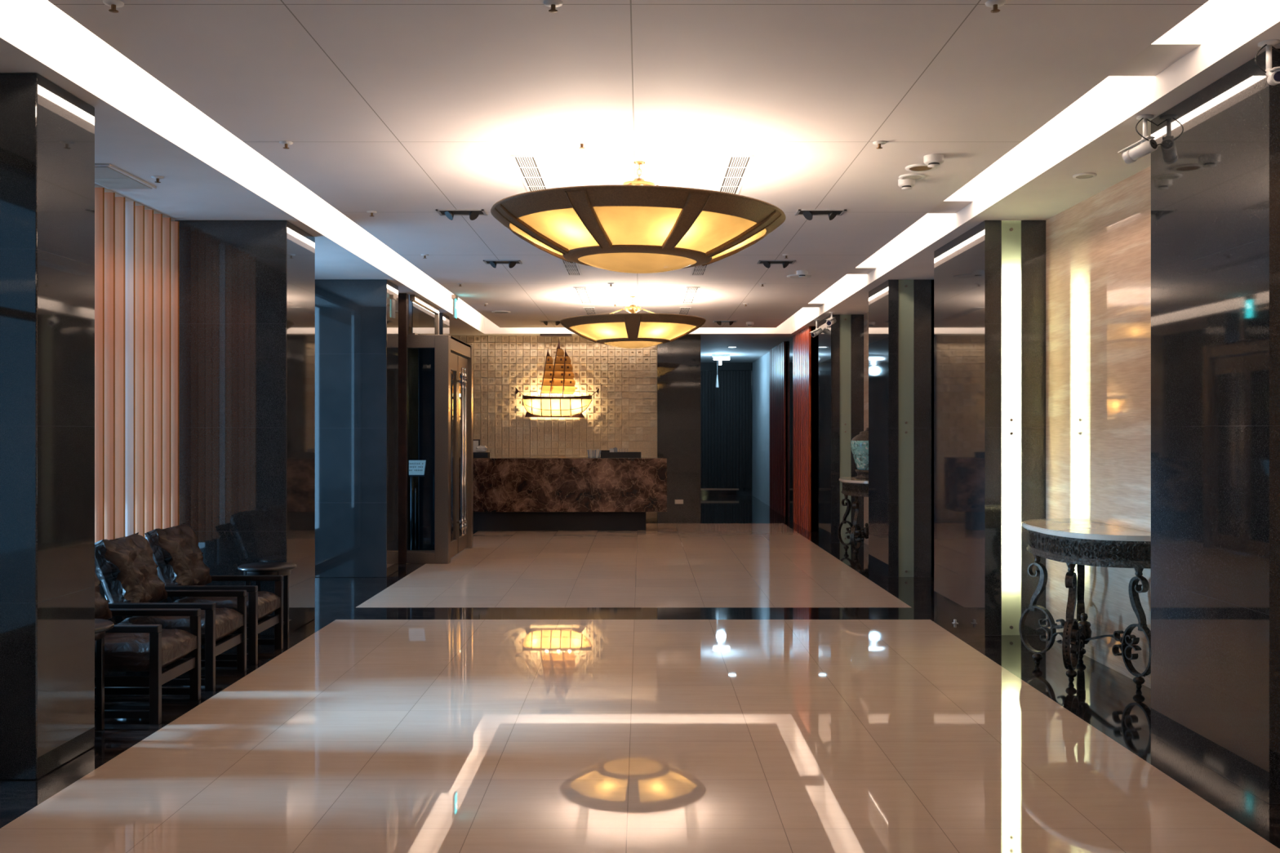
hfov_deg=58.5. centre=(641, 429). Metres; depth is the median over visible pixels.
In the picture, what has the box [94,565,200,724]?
armchair
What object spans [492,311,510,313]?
ceiling speaker
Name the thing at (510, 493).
reception desk
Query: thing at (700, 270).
ceiling vent
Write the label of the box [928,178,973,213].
trim
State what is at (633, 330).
chandelier
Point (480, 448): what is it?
cloth
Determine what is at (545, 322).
spotlight
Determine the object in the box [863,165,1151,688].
wall
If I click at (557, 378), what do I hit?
lamp
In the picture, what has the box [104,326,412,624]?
wall
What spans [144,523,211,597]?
cushion
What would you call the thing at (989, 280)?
granite column
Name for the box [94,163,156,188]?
ceiling vent
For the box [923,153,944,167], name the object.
smoke detector
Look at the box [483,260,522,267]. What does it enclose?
spotlight
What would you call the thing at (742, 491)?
wall
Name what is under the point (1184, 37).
trim
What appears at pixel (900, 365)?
granite column
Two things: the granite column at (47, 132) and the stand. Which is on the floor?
the granite column at (47, 132)
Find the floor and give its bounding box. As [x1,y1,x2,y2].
[0,495,1279,852]
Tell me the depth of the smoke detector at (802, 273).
11.85 m
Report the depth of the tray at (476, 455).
17.52 m
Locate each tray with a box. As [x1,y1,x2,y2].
[473,452,489,457]
[600,450,640,457]
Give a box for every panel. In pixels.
[769,341,786,516]
[792,326,818,531]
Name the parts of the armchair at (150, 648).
armrest, seat frame, armrest, leg, leg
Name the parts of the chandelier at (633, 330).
lamp shade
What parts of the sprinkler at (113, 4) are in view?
plate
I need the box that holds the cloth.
[475,444,487,452]
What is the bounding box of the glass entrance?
[398,293,473,564]
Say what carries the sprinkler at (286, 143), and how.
attached to the ceiling at (403, 111)
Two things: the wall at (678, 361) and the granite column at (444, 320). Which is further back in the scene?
the wall at (678, 361)
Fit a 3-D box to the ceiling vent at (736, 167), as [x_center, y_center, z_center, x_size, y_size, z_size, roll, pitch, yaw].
[0.603,-1.650,7.725,0.155,0.006,1.690,0,0,0]
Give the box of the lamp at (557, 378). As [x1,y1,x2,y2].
[515,340,599,417]
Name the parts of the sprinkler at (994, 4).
plate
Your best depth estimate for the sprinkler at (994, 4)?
4.41 m
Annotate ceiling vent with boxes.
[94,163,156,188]
[511,155,548,191]
[560,258,582,275]
[573,287,592,303]
[582,306,596,315]
[677,306,691,315]
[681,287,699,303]
[690,264,709,275]
[716,155,754,194]
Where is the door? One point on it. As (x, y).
(737, 375)
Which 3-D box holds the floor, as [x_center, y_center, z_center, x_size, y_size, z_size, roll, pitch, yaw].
[0.000,1.550,12.000,16.000,0.001,36.000,0,0,0]
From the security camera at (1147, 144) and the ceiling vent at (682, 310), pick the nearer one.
the security camera at (1147, 144)
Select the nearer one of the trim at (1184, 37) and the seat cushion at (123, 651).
the trim at (1184, 37)
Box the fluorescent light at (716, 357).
[712,354,729,364]
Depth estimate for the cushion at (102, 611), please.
6.38 m
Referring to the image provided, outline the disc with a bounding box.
[898,173,925,179]
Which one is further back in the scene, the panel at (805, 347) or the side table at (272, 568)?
the panel at (805, 347)
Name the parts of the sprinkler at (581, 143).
plate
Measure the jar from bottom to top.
0.643 m
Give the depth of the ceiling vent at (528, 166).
7.32 m
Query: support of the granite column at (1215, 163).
on the floor
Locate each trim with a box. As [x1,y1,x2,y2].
[540,333,572,337]
[803,291,824,307]
[847,252,875,274]
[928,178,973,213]
[1109,6,1200,75]
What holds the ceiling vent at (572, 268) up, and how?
in the ceiling at (403, 111)
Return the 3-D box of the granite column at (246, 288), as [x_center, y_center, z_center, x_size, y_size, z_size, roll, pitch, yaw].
[-3.135,-0.014,8.985,0.930,3.128,0.750,0,0,0]
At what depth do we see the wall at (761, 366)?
24.08 m
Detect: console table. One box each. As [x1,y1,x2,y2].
[837,476,868,555]
[1018,518,1151,689]
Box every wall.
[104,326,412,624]
[464,335,657,522]
[657,334,700,523]
[700,370,751,495]
[751,337,792,519]
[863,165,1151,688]
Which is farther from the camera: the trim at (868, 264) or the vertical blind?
the trim at (868, 264)
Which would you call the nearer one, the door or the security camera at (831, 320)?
the security camera at (831, 320)
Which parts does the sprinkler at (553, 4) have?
plate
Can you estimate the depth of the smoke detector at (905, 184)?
7.51 m
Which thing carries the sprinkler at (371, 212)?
attached to the ceiling at (403, 111)
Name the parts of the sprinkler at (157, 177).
plate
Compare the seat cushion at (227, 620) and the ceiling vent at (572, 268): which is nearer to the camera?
the seat cushion at (227, 620)
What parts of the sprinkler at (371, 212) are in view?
plate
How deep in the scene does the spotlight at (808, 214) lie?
8.65 m
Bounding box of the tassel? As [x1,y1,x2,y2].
[715,360,719,387]
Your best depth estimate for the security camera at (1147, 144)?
5.75 m
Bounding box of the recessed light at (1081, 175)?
[1072,172,1097,178]
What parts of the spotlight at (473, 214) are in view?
frame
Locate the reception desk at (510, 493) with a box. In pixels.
[473,457,666,530]
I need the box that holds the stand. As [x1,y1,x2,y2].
[586,448,600,457]
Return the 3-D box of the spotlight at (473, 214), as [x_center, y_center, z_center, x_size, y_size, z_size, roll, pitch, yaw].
[-1.360,-1.627,8.670,0.360,0.074,0.210,0,0,0]
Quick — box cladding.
[451,335,657,522]
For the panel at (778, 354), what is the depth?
21.23 m
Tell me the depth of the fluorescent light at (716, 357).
23.97 m
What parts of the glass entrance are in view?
timber post, sill, pane, transom pane, transom frame, corner post, door pane, door, pull handle, door pane, door, pull handle, post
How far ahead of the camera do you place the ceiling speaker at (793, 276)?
12.25 m
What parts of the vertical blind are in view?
head rail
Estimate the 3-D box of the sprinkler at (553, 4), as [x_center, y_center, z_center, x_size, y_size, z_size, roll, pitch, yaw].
[-0.340,-1.635,4.420,0.076,0.036,0.076,0,0,0]
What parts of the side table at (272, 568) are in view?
leg, leg, leg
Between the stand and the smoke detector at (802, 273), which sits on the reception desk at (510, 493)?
the stand
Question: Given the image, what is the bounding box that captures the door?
[700,362,751,490]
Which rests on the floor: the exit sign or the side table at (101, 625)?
the side table at (101, 625)
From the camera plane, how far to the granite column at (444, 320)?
15.52 m
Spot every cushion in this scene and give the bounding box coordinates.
[94,532,167,602]
[94,565,111,619]
[94,628,196,671]
[117,608,243,644]
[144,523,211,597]
[173,591,280,623]
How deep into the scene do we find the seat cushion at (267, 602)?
7.72 m
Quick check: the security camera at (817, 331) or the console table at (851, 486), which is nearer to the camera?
the console table at (851, 486)
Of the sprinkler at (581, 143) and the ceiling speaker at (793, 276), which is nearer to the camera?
the sprinkler at (581, 143)
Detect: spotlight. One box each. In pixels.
[435,208,487,220]
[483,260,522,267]
[539,320,559,324]
[712,320,737,325]
[756,260,795,267]
[795,208,846,220]
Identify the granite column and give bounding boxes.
[0,73,94,780]
[173,220,315,635]
[315,279,398,577]
[439,312,449,335]
[818,314,863,542]
[868,280,933,577]
[933,220,1045,635]
[1151,48,1279,804]
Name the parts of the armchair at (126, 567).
frame, armrest, armrest, leg, seat frame, leg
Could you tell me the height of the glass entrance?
3.127 m
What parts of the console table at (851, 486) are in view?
leg, leg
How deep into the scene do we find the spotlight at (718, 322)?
17.37 m
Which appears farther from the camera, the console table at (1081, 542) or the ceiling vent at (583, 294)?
the ceiling vent at (583, 294)
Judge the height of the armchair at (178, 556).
0.896 m
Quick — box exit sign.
[451,294,457,318]
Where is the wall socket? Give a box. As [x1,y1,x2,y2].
[675,497,683,503]
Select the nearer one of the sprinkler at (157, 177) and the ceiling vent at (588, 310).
the sprinkler at (157, 177)
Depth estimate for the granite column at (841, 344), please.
15.66 m
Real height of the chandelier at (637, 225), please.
0.677 m
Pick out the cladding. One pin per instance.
(483, 353)
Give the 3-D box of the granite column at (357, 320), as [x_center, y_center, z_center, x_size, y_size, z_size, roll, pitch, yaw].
[-3.135,-0.014,12.285,0.930,3.128,0.570,0,0,0]
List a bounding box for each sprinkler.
[102,0,124,13]
[151,175,164,182]
[279,140,293,148]
[366,210,377,216]
[543,0,563,13]
[575,140,588,148]
[872,140,885,148]
[985,0,1005,13]
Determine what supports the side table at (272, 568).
on the floor
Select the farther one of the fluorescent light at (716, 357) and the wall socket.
the fluorescent light at (716, 357)
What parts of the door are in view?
threshold rail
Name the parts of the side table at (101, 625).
leg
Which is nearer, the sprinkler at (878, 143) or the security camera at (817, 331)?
the sprinkler at (878, 143)
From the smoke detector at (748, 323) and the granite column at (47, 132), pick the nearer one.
the granite column at (47, 132)
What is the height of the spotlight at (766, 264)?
0.074 m
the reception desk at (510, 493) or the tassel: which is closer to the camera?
the reception desk at (510, 493)
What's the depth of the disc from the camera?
7.43 m
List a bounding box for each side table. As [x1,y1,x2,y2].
[94,618,114,730]
[237,561,296,639]
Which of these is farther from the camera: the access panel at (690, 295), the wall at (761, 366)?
the wall at (761, 366)
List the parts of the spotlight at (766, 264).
frame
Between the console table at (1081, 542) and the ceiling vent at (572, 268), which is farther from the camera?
the ceiling vent at (572, 268)
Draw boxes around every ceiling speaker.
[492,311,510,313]
[786,274,811,278]
[905,163,936,171]
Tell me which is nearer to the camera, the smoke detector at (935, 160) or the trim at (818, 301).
the smoke detector at (935, 160)
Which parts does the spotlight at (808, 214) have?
frame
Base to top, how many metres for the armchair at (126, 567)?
0.896 m
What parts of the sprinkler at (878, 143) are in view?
plate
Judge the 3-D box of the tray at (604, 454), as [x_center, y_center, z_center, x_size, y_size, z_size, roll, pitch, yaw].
[-0.310,0.373,17.635,0.620,0.116,0.230,0,0,0]
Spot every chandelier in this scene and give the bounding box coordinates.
[490,160,786,273]
[560,296,706,348]
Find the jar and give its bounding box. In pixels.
[850,427,868,479]
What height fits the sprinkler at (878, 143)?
0.036 m
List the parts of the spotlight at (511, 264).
frame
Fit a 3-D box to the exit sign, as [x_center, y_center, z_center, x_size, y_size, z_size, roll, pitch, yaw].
[-2.290,-1.512,14.050,0.050,0.279,0.180,0,0,0]
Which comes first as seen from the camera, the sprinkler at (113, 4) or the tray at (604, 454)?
the sprinkler at (113, 4)
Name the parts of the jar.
lid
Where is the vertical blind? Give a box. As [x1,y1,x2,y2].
[94,183,178,542]
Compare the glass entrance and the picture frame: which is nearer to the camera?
the glass entrance
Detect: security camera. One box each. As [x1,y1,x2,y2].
[809,319,822,337]
[826,311,835,326]
[1117,114,1159,164]
[1254,39,1279,85]
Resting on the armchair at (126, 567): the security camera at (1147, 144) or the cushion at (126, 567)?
the cushion at (126, 567)
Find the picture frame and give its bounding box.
[473,439,479,452]
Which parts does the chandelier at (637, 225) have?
lamp shade, chain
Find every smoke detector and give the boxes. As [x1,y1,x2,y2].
[746,321,753,326]
[796,270,808,277]
[897,177,915,189]
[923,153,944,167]
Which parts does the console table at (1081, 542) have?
leg, leg, leg, leg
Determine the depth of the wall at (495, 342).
19.16 m
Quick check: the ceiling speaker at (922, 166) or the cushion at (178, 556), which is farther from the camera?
the cushion at (178, 556)
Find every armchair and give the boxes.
[94,532,246,691]
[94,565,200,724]
[144,523,283,665]
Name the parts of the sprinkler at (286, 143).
plate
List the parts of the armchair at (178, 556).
frame, armrest, armrest, leg, seat frame, leg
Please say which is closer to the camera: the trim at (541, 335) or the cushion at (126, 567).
the cushion at (126, 567)

